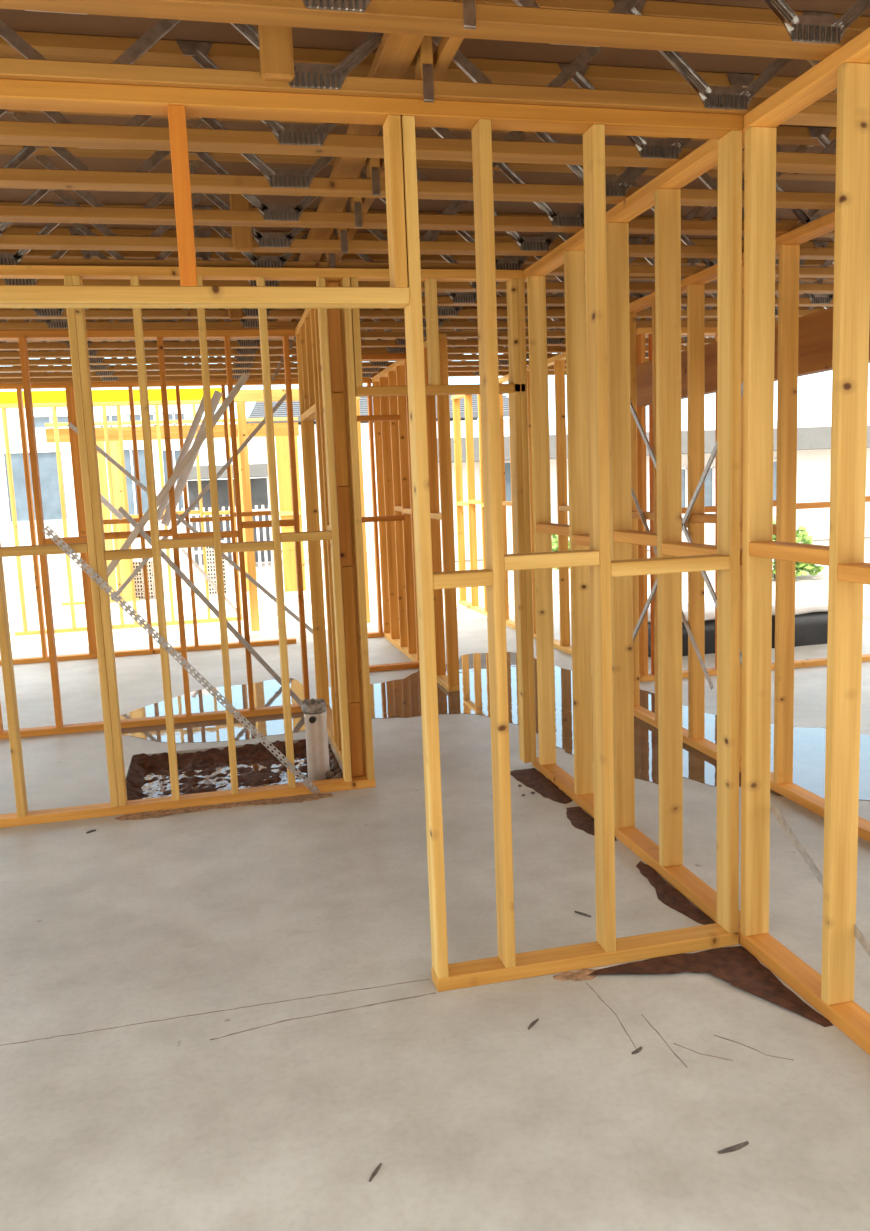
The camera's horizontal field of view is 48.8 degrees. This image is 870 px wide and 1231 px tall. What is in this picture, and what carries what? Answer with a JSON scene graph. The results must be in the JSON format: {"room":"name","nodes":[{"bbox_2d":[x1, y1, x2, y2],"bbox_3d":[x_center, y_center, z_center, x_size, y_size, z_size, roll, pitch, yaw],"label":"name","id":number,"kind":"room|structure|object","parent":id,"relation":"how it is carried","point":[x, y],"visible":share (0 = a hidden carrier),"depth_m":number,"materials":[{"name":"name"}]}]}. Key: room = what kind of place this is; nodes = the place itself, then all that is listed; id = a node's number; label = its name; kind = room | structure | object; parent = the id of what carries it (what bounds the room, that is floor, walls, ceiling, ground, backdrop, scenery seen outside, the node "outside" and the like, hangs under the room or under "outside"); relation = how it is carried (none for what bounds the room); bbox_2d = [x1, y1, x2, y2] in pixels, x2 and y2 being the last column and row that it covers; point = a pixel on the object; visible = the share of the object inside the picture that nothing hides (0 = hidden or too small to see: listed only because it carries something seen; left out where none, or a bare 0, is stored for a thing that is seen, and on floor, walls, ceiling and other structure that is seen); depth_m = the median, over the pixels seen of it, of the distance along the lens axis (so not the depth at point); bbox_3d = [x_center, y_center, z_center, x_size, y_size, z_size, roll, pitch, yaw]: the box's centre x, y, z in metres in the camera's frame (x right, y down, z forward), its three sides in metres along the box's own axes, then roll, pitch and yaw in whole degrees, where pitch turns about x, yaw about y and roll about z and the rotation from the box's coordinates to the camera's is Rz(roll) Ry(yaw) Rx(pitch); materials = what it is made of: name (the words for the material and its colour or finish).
{"room":"construction site","nodes":[
{"label":"construction site","id":0,"kind":"room"},
{"bbox_2d":[0,569,869,1230],"bbox_3d":[-1.875,1.354,3.312,15.600,0.200,24.900,-4,8,-13],"label":"floor","id":1,"kind":"structure","parent":0,"point":[474,1118],"depth_m":2.96,"materials":[{"name":"concrete"}]},
{"bbox_2d":[0,400,242,635],"bbox_3d":[-3.752,-1.187,11.526,2.660,2.700,0.122,-4,8,-13],"label":"wall frame","id":2,"kind":"object","parent":1,"relation":"on","point":[3,407],"visible":0.78,"depth_m":11.47,"materials":[{"name":"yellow wood"}]},
{"bbox_2d":[0,388,221,403],"bbox_3d":[-3.829,-2.593,11.341,2.625,0.140,0.090,-4,8,-13],"label":"beam","id":3,"kind":"structure","parent":2,"relation":"on","point":[115,395],"depth_m":11.30,"materials":[{"name":"yellow paint"}]},
{"bbox_2d":[133,559,164,598],"bbox_3d":[-4.455,-0.570,14.929,0.438,0.584,0.307,-4,8,-13],"label":"block stack","id":4,"kind":"object","parent":1,"relation":"on","point":[139,578],"visible":0.44,"depth_m":14.78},
{"bbox_2d":[0,329,309,739],"bbox_3d":[-2.397,-0.539,6.513,3.033,2.700,0.122,-4,8,-13],"label":"wall frame","id":5,"kind":"object","parent":1,"relation":"on","point":[285,334],"visible":0.73,"depth_m":6.60,"materials":[{"name":"brown wood"}]},
{"bbox_2d":[45,417,305,605],"bbox_3d":[-3.836,-1.596,14.538,3.660,2.680,0.160,-4,8,-13],"label":"wall frame","id":6,"kind":"object","parent":1,"relation":"on","point":[280,429],"visible":0.52,"depth_m":14.49,"materials":[{"name":"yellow wood"}]},
{"bbox_2d":[0,378,383,665],"bbox_3d":[-2.586,-0.967,9.624,4.075,2.700,0.177,-4,8,-13],"label":"wall frame","id":7,"kind":"object","parent":1,"relation":"on","point":[181,486],"visible":0.69,"depth_m":9.53,"materials":[{"name":"brown wood"}]},
{"bbox_2d":[120,678,304,742],"bbox_3d":[-1.648,0.702,7.170,1.438,0.002,1.940,-4,8,-13],"label":"puddle","id":8,"kind":"object","parent":1,"relation":"on","point":[267,693],"visible":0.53,"depth_m":6.89,"materials":[{"name":"clear liquid"}]},
{"bbox_2d":[0,979,429,1045],"bbox_3d":[-0.742,1.250,3.008,1.488,0.001,0.012,-4,8,-13],"label":"line mark","id":9,"kind":"object","parent":1,"relation":"on","point":[425,979],"visible":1,"depth_m":3.02,"materials":[{"name":"grey paint"}]},
{"bbox_2d":[206,540,226,594],"bbox_3d":[-3.450,-0.758,15.137,0.290,0.820,0.307,-4,8,-13],"label":"block stack","id":10,"kind":"object","parent":1,"relation":"on","point":[210,554],"visible":0.52,"depth_m":14.99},
{"bbox_2d":[115,793,332,820],"bbox_3d":[-1.081,0.987,4.965,1.110,0.007,0.129,-4,8,-13],"label":"sawdust","id":11,"kind":"object","parent":1,"relation":"on","point":[307,797],"visible":1,"depth_m":4.97},
{"bbox_2d":[126,739,340,800],"bbox_3d":[-1.179,0.941,5.624,1.205,0.111,1.070,-4,8,-13],"label":"dirt patch","id":12,"kind":"object","parent":1,"relation":"in","point":[140,763],"visible":0.52,"depth_m":5.90,"materials":[{"name":"brown soil"}]},
{"bbox_2d":[140,755,307,798],"bbox_3d":[-1.177,0.994,5.632,1.211,0.050,1.076,-4,8,-13],"label":"puddle","id":13,"kind":"object","parent":12,"relation":"on","point":[154,785],"visible":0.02,"depth_m":5.71,"materials":[{"name":"liquid"}]},
{"bbox_2d":[301,698,329,780],"bbox_3d":[-0.680,0.731,5.482,0.138,0.519,0.149,1,9,21],"label":"drain pipe","id":14,"kind":"object","parent":12,"relation":"on","point":[315,712],"visible":0.94,"depth_m":5.44,"materials":[{"name":"plastic"}]},
{"bbox_2d":[325,771,333,777],"bbox_3d":[-0.602,0.906,5.472,0.053,0.039,0.048,0,8,17],"label":"rubble stone","id":15,"kind":"object","parent":12,"relation":"on","point":[329,774],"visible":0.97,"depth_m":5.46,"materials":[{"name":"stone"}]},
{"bbox_2d":[336,772,342,777],"bbox_3d":[-0.535,0.907,5.434,0.050,0.042,0.049,-3,8,-8],"label":"rubble stone","id":16,"kind":"object","parent":12,"relation":"on","point":[340,774],"visible":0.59,"depth_m":5.42,"materials":[{"name":"stone"}]},
{"bbox_2d":[236,401,259,630],"bbox_3d":[-2.120,-1.106,10.897,0.095,2.585,0.090,-4,8,-13],"label":"post","id":17,"kind":"object","parent":1,"relation":"on","point":[241,410],"visible":1,"depth_m":10.84,"materials":[{"name":"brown wood"}]},
{"bbox_2d":[234,389,359,401],"bbox_3d":[-1.577,-2.491,10.842,1.460,0.130,0.090,-4,8,-13],"label":"beam","id":18,"kind":"structure","parent":17,"relation":"on","point":[248,395],"depth_m":10.71,"materials":[{"name":"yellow wood"}]},
{"bbox_2d":[0,265,535,827],"bbox_3d":[-1.470,-0.332,4.803,4.067,2.708,0.094,-4,8,-13],"label":"wall frame","id":19,"kind":"object","parent":1,"relation":"on","point":[516,388],"visible":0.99,"depth_m":4.88,"materials":[{"name":"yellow wood"}]},
{"bbox_2d":[0,202,833,277],"bbox_3d":[-0.698,-1.876,4.839,11.000,0.313,0.121,-4,8,-13],"label":"truss","id":20,"kind":"object","parent":19,"relation":"on","point":[823,271],"visible":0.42,"depth_m":4.83,"materials":[{"name":"brown wood"}]},
{"bbox_2d":[210,992,435,1039],"bbox_3d":[-0.338,1.238,2.984,0.712,0.001,0.028,-5,8,-17],"label":"line mark","id":21,"kind":"object","parent":1,"relation":"on","point":[435,992],"visible":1,"depth_m":2.99,"materials":[{"name":"grey paint"}]},
{"bbox_2d":[295,281,365,776],"bbox_3d":[-0.666,-0.527,5.942,0.090,2.700,1.825,-4,8,-13],"label":"wall frame","id":22,"kind":"object","parent":1,"relation":"on","point":[307,329],"visible":0.7,"depth_m":5.60,"materials":[{"name":"brown wood"}]},
{"bbox_2d":[0,292,820,330],"bbox_3d":[-1.097,-2.101,6.559,11.000,0.313,0.121,-4,8,-13],"label":"truss","id":23,"kind":"object","parent":22,"relation":"on","point":[49,324],"visible":0.23,"depth_m":6.48,"materials":[{"name":"brown wood"}]},
{"bbox_2d":[0,276,833,318],"bbox_3d":[-0.995,-2.042,6.118,11.000,0.315,0.146,-4,8,-13],"label":"truss","id":24,"kind":"object","parent":22,"relation":"on","point":[443,311],"visible":0.3,"depth_m":6.09,"materials":[{"name":"brown wood"}]},
{"bbox_2d":[0,249,833,306],"bbox_3d":[-0.898,-1.988,5.699,11.000,0.313,0.121,-4,8,-13],"label":"truss","id":25,"kind":"object","parent":22,"relation":"on","point":[456,298],"visible":0.27,"depth_m":5.88,"materials":[{"name":"brown wood"}]},
{"bbox_2d":[0,227,834,293],"bbox_3d":[-0.798,-1.932,5.269,11.000,0.313,0.121,-4,8,-13],"label":"truss","id":26,"kind":"object","parent":22,"relation":"on","point":[634,287],"visible":0.17,"depth_m":5.26,"materials":[{"name":"brown wood"}]},
{"bbox_2d":[356,399,369,622],"bbox_3d":[-0.866,-1.195,11.177,0.090,2.585,0.090,-4,8,-13],"label":"post","id":27,"kind":"object","parent":1,"relation":"on","point":[357,400],"visible":0.42,"depth_m":11.13,"materials":[{"name":"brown wood"}]},
{"bbox_2d":[0,78,742,991],"bbox_3d":[-0.991,-0.064,2.730,4.064,2.700,0.090,-4,8,-13],"label":"wall frame","id":28,"kind":"object","parent":1,"relation":"on","point":[399,117],"visible":1,"depth_m":2.94,"materials":[{"name":"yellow wood"}]},
{"bbox_2d":[0,0,869,126],"bbox_3d":[-0.196,-1.593,2.678,11.000,0.313,0.146,-4,8,-13],"label":"truss","id":29,"kind":"object","parent":28,"relation":"on","point":[279,72],"visible":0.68,"depth_m":2.70,"materials":[{"name":"brown wood"}]},
{"bbox_2d":[369,1163,381,1181],"bbox_3d":[-0.142,1.326,2.286,0.008,0.005,0.061,2,9,27],"label":"wood splinter","id":30,"kind":"object","parent":1,"relation":"on","point":[376,1170],"visible":1,"depth_m":2.28,"materials":[{"name":"wood"}]},
{"bbox_2d":[357,353,418,671],"bbox_3d":[-0.533,-0.855,8.245,0.700,2.700,0.090,-4,8,-13],"label":"wall frame","id":31,"kind":"object","parent":1,"relation":"on","point":[395,356],"visible":0.38,"depth_m":8.19,"materials":[{"name":"brown wood"}]},
{"bbox_2d":[371,334,459,691],"bbox_3d":[-0.238,-0.933,8.718,0.090,2.700,2.990,-4,8,-13],"label":"wall frame","id":32,"kind":"object","parent":1,"relation":"on","point":[392,438],"visible":0.73,"depth_m":8.69,"materials":[{"name":"brown wood"}]},
{"bbox_2d":[451,352,591,664],"bbox_3d":[0.904,-1.161,10.019,0.090,2.700,5.350,-4,8,-13],"label":"wall frame","id":33,"kind":"object","parent":1,"relation":"on","point":[558,361],"visible":0.38,"depth_m":10.55,"materials":[{"name":"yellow wood"}]},
{"bbox_2d":[0,345,682,383],"bbox_3d":[-1.796,-2.495,9.569,11.000,0.313,0.121,-4,8,-13],"label":"truss","id":34,"kind":"object","parent":33,"relation":"on","point":[501,373],"visible":0.19,"depth_m":9.39,"materials":[{"name":"brown wood"}]},
{"bbox_2d":[0,345,683,377],"bbox_3d":[-1.696,-2.439,9.139,11.000,0.313,0.121,-4,8,-13],"label":"truss","id":35,"kind":"object","parent":33,"relation":"on","point":[464,368],"visible":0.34,"depth_m":8.97,"materials":[{"name":"brown wood"}]},
{"bbox_2d":[0,329,686,365],"bbox_3d":[-1.497,-2.326,8.279,11.000,0.313,0.121,-4,8,-13],"label":"truss","id":36,"kind":"object","parent":33,"relation":"on","point":[451,357],"visible":0.26,"depth_m":8.15,"materials":[{"name":"brown wood"}]},
{"bbox_2d":[0,337,715,372],"bbox_3d":[-1.597,-2.382,8.709,11.000,0.313,0.121,-4,8,-13],"label":"truss","id":37,"kind":"object","parent":33,"relation":"on","point":[279,366],"visible":0.22,"depth_m":8.56,"materials":[{"name":"brown wood"}]},
{"bbox_2d":[0,318,776,358],"bbox_3d":[-1.397,-2.270,7.849,11.000,0.313,0.121,-4,8,-13],"label":"truss","id":38,"kind":"object","parent":33,"relation":"on","point":[11,354],"visible":0.25,"depth_m":7.74,"materials":[{"name":"brown wood"}]},
{"bbox_2d":[0,307,824,350],"bbox_3d":[-1.297,-2.213,7.419,11.000,0.313,0.121,-4,8,-13],"label":"truss","id":39,"kind":"object","parent":33,"relation":"on","point":[469,342],"visible":0.34,"depth_m":7.34,"materials":[{"name":"brown wood"}]},
{"bbox_2d":[0,296,829,340],"bbox_3d":[-1.197,-2.157,6.989,11.000,0.313,0.121,-4,8,-13],"label":"truss","id":40,"kind":"object","parent":33,"relation":"on","point":[501,333],"visible":0.11,"depth_m":7.16,"materials":[{"name":"brown wood"}]},
{"bbox_2d":[528,1018,538,1029],"bbox_3d":[0.294,1.225,2.881,0.010,0.005,0.061,3,10,35],"label":"wood splinter","id":41,"kind":"object","parent":1,"relation":"on","point":[537,1019],"visible":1,"depth_m":2.88,"materials":[{"name":"wood"}]},
{"bbox_2d":[510,768,572,803],"bbox_3d":[0.554,0.899,5.102,0.181,0.014,0.629,-4,8,-13],"label":"mud patch","id":42,"kind":"object","parent":1,"relation":"on","point":[532,778],"visible":0.98,"depth_m":5.10,"materials":[{"name":"brown soil"}]},
{"bbox_2d":[553,969,596,980],"bbox_3d":[0.466,1.180,3.152,0.160,0.006,0.075,-4,8,-13],"label":"sawdust","id":43,"kind":"object","parent":1,"relation":"on","point":[583,974],"visible":1,"depth_m":3.14},
{"bbox_2d":[574,911,590,917],"bbox_3d":[0.552,1.116,3.589,0.073,0.005,0.012,5,11,42],"label":"wood splinter","id":44,"kind":"object","parent":1,"relation":"on","point":[577,912],"visible":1,"depth_m":3.59,"materials":[{"name":"wood"}]},
{"bbox_2d":[566,806,617,840],"bbox_3d":[0.713,0.976,4.519,0.136,0.012,0.483,-4,8,-13],"label":"mud patch","id":45,"kind":"object","parent":1,"relation":"on","point":[578,818],"visible":0.65,"depth_m":4.55,"materials":[{"name":"brown soil"}]},
{"bbox_2d":[329,652,869,800],"bbox_3d":[0.773,0.689,6.579,2.430,0.002,4.751,-7,9,-29],"label":"puddle","id":46,"kind":"object","parent":1,"relation":"on","point":[401,698],"visible":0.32,"depth_m":6.42,"materials":[{"name":"liquid"}]},
{"bbox_2d":[586,983,635,1048],"bbox_3d":[0.539,1.211,2.923,0.019,0.001,0.380,-4,8,-13],"label":"line mark","id":47,"kind":"object","parent":1,"relation":"on","point":[586,983],"visible":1,"depth_m":2.89,"materials":[{"name":"grey paint"}]},
{"bbox_2d":[631,1046,641,1053],"bbox_3d":[0.576,1.236,2.726,0.043,0.005,0.010,-9,10,-39],"label":"wood splinter","id":48,"kind":"object","parent":1,"relation":"on","point":[639,1049],"visible":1,"depth_m":2.72,"materials":[{"name":"wood"}]},
{"bbox_2d":[641,1014,686,1066],"bbox_3d":[0.661,1.227,2.777,0.008,0.001,0.280,-4,8,-13],"label":"line mark","id":49,"kind":"object","parent":1,"relation":"on","point":[641,1014],"visible":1,"depth_m":2.77,"materials":[{"name":"grey paint"}]},
{"bbox_2d":[636,861,715,924],"bbox_3d":[0.906,1.078,3.739,0.111,0.011,0.660,-4,8,-13],"label":"mud patch","id":50,"kind":"object","parent":1,"relation":"on","point":[668,895],"visible":0.98,"depth_m":3.69,"materials":[{"name":"brown soil"}]},
{"bbox_2d":[524,27,869,1054],"bbox_3d":[1.162,-0.140,2.663,0.105,2.700,5.460,-4,8,-13],"label":"wall frame","id":51,"kind":"object","parent":1,"relation":"on","point":[847,69],"visible":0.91,"depth_m":3.21,"materials":[{"name":"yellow wood"}]},
{"bbox_2d":[0,109,836,209],"bbox_3d":[-0.399,-1.707,3.549,11.000,0.313,0.121,-4,8,-13],"label":"truss","id":52,"kind":"object","parent":51,"relation":"on","point":[289,182],"visible":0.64,"depth_m":3.54,"materials":[{"name":"brown wood"}]},
{"bbox_2d":[0,0,869,60],"bbox_3d":[-0.099,-1.538,2.259,11.000,0.313,0.121,-4,8,-13],"label":"truss","id":53,"kind":"object","parent":51,"relation":"on","point":[804,37],"visible":1,"depth_m":2.32,"materials":[{"name":"brown wood"}]},
{"bbox_2d":[268,0,440,356],"bbox_3d":[-0.765,-1.949,5.518,0.095,0.040,8.500,-4,8,-13],"label":"strongback","id":54,"kind":"object","parent":53,"relation":"attached to","point":[393,58],"visible":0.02,"depth_m":3.20,"materials":[{"name":"brown wood"}]},
{"bbox_2d":[293,0,484,340],"bbox_3d":[-0.631,-1.959,5.548,0.040,0.040,8.500,-4,8,-13],"label":"strongback","id":55,"kind":"object","parent":53,"relation":"attached to","point":[447,48],"visible":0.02,"depth_m":2.74,"materials":[{"name":"brown wood"}]},
{"bbox_2d":[673,1043,732,1060],"bbox_3d":[0.753,1.233,2.707,0.170,0.001,0.018,3,9,33],"label":"line mark","id":56,"kind":"object","parent":1,"relation":"on","point":[673,1043],"visible":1,"depth_m":2.70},
{"bbox_2d":[589,946,833,1026],"bbox_3d":[0.805,1.184,2.999,0.643,0.014,0.524,-4,8,-13],"label":"mud patch","id":57,"kind":"object","parent":1,"relation":"on","point":[735,965],"visible":1,"depth_m":3.14,"materials":[{"name":"brown soil"}]},
{"bbox_2d":[718,1141,748,1153],"bbox_3d":[0.723,1.287,2.319,0.087,0.005,0.013,-5,9,-20],"label":"wood splinter","id":58,"kind":"object","parent":1,"relation":"on","point":[736,1147],"visible":1,"depth_m":2.32,"materials":[{"name":"wood"}]},
{"bbox_2d":[629,211,869,841],"bbox_3d":[1.661,-0.463,4.827,0.126,2.700,4.300,-4,8,-13],"label":"wall frame","id":59,"kind":"object","parent":1,"relation":"on","point":[787,245],"visible":0.4,"depth_m":5.20,"materials":[{"name":"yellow wood"}]},
{"bbox_2d":[0,189,834,259],"bbox_3d":[-0.596,-1.817,4.398,11.000,0.315,0.146,-4,8,-13],"label":"truss","id":60,"kind":"object","parent":59,"relation":"on","point":[241,240],"visible":0.47,"depth_m":4.36,"materials":[{"name":"brown wood"}]},
{"bbox_2d":[0,145,835,236],"bbox_3d":[-0.498,-1.763,3.979,11.000,0.313,0.121,-4,8,-13],"label":"truss","id":61,"kind":"object","parent":59,"relation":"on","point":[267,215],"visible":0.57,"depth_m":3.95,"materials":[{"name":"brown wood"}]},
{"bbox_2d":[0,31,836,173],"bbox_3d":[-0.299,-1.651,3.119,11.000,0.313,0.121,-4,8,-13],"label":"truss","id":62,"kind":"object","parent":59,"relation":"on","point":[284,138],"visible":0.69,"depth_m":3.09,"materials":[{"name":"brown wood"}]},
{"bbox_2d":[636,327,869,681],"bbox_3d":[2.739,-0.902,7.654,2.420,2.700,0.090,-4,8,-13],"label":"wall frame","id":63,"kind":"object","parent":1,"relation":"on","point":[644,676],"visible":0.23,"depth_m":7.45,"materials":[{"name":"brown wood"}]},
{"bbox_2d":[713,1035,793,1059],"bbox_3d":[0.898,1.226,2.718,0.227,0.001,0.021,4,10,36],"label":"line mark","id":64,"kind":"object","parent":1,"relation":"on","point":[713,1035],"visible":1,"depth_m":2.73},
{"bbox_3d":[2.307,-0.394,4.153,0.090,2.700,0.090,-4,8,-13],"label":"post","id":65,"kind":"object","parent":1,"relation":"on","visible":0},
{"bbox_2d":[636,307,869,406],"bbox_3d":[1.895,-1.517,5.644,0.090,0.300,3.240,-4,8,-13],"label":"lintel beam","id":66,"kind":"structure","parent":65,"relation":"attached to","point":[815,336],"depth_m":5.15,"materials":[{"name":"brown dark reddish-brown hardwood"}]},
{"bbox_2d":[0,0,869,349],"bbox_3d":[-0.740,-2.062,4.966,11.000,0.022,9.850,-4,8,-13],"label":"ceiling","id":67,"kind":"structure","parent":0,"point":[17,20],"depth_m":3.61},
{"bbox_2d":[4,537,869,620],"bbox_3d":[-6.659,-1.998,29.240,180.000,0.001,180.000,-4,8,-13],"label":"ground","id":68,"kind":"structure","parent":0,"point":[818,584],"depth_m":19.13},
{"bbox_2d":[0,404,204,569],"bbox_3d":[-11.209,-3.665,27.929,8.800,4.000,8.070,-4,8,-13],"label":"house","id":69,"kind":"object","parent":68,"relation":"on","point":[47,460],"visible":0.46,"depth_m":24.25,"materials":[{"name":"white paint"}]},
{"bbox_2d":[162,505,273,579],"bbox_3d":[-4.562,-1.526,19.980,2.400,1.450,0.066,-4,8,-13],"label":"picket fence","id":70,"kind":"object","parent":68,"relation":"on","point":[199,552],"visible":0.38,"depth_m":19.93,"materials":[{"name":"white wood"}]},
{"bbox_2d":[183,464,270,564],"bbox_3d":[-4.750,-2.279,22.195,2.000,2.340,1.600,-4,8,-13],"label":"carport","id":71,"kind":"object","parent":68,"relation":"on","point":[260,496],"visible":0.16,"depth_m":22.72,"materials":[{"name":"white metal"}]},
{"bbox_2d":[246,394,508,549],"bbox_3d":[-1.843,-4.972,31.795,8.700,4.780,8.470,-4,8,-13],"label":"house","id":72,"kind":"object","parent":68,"relation":"on","point":[257,445],"visible":0.12,"depth_m":27.84,"materials":[{"name":"white paint"}]},
{"bbox_2d":[552,534,569,569],"bbox_3d":[2.283,-1.205,17.977,1.290,0.853,1.318,-4,8,-13],"label":"bush","id":73,"kind":"object","parent":68,"relation":"on","point":[554,536],"visible":0.1,"depth_m":17.68,"materials":[{"name":"green plant"}]},
{"bbox_2d":[362,419,869,561],"bbox_3d":[7.340,-3.520,25.616,18.500,2.900,6.900,-4,8,-13],"label":"house","id":74,"kind":"object","parent":68,"relation":"on","point":[813,436],"visible":0.11,"depth_m":22.74,"materials":[{"name":"white paint"}]},
{"bbox_2d":[648,602,714,656],"bbox_3d":[2.287,0.204,8.941,0.925,0.569,0.835,-4,8,-13],"label":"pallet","id":75,"kind":"object","parent":68,"relation":"on","point":[709,608],"visible":0.08,"depth_m":8.57,"materials":[{"name":"black plastic"}]},
{"bbox_2d":[772,517,823,577],"bbox_3d":[5.622,-1.124,15.861,1.585,1.017,1.559,-4,8,-13],"label":"bush","id":76,"kind":"object","parent":68,"relation":"on","point":[803,537],"visible":0.16,"depth_m":15.54,"materials":[{"name":"green plant"}]},
{"bbox_2d":[772,592,827,647],"bbox_3d":[3.401,0.124,9.191,1.032,0.571,0.835,-4,8,-13],"label":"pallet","id":77,"kind":"object","parent":68,"relation":"on","point":[811,609],"visible":0.21,"depth_m":8.80,"materials":[{"name":"black plastic"}]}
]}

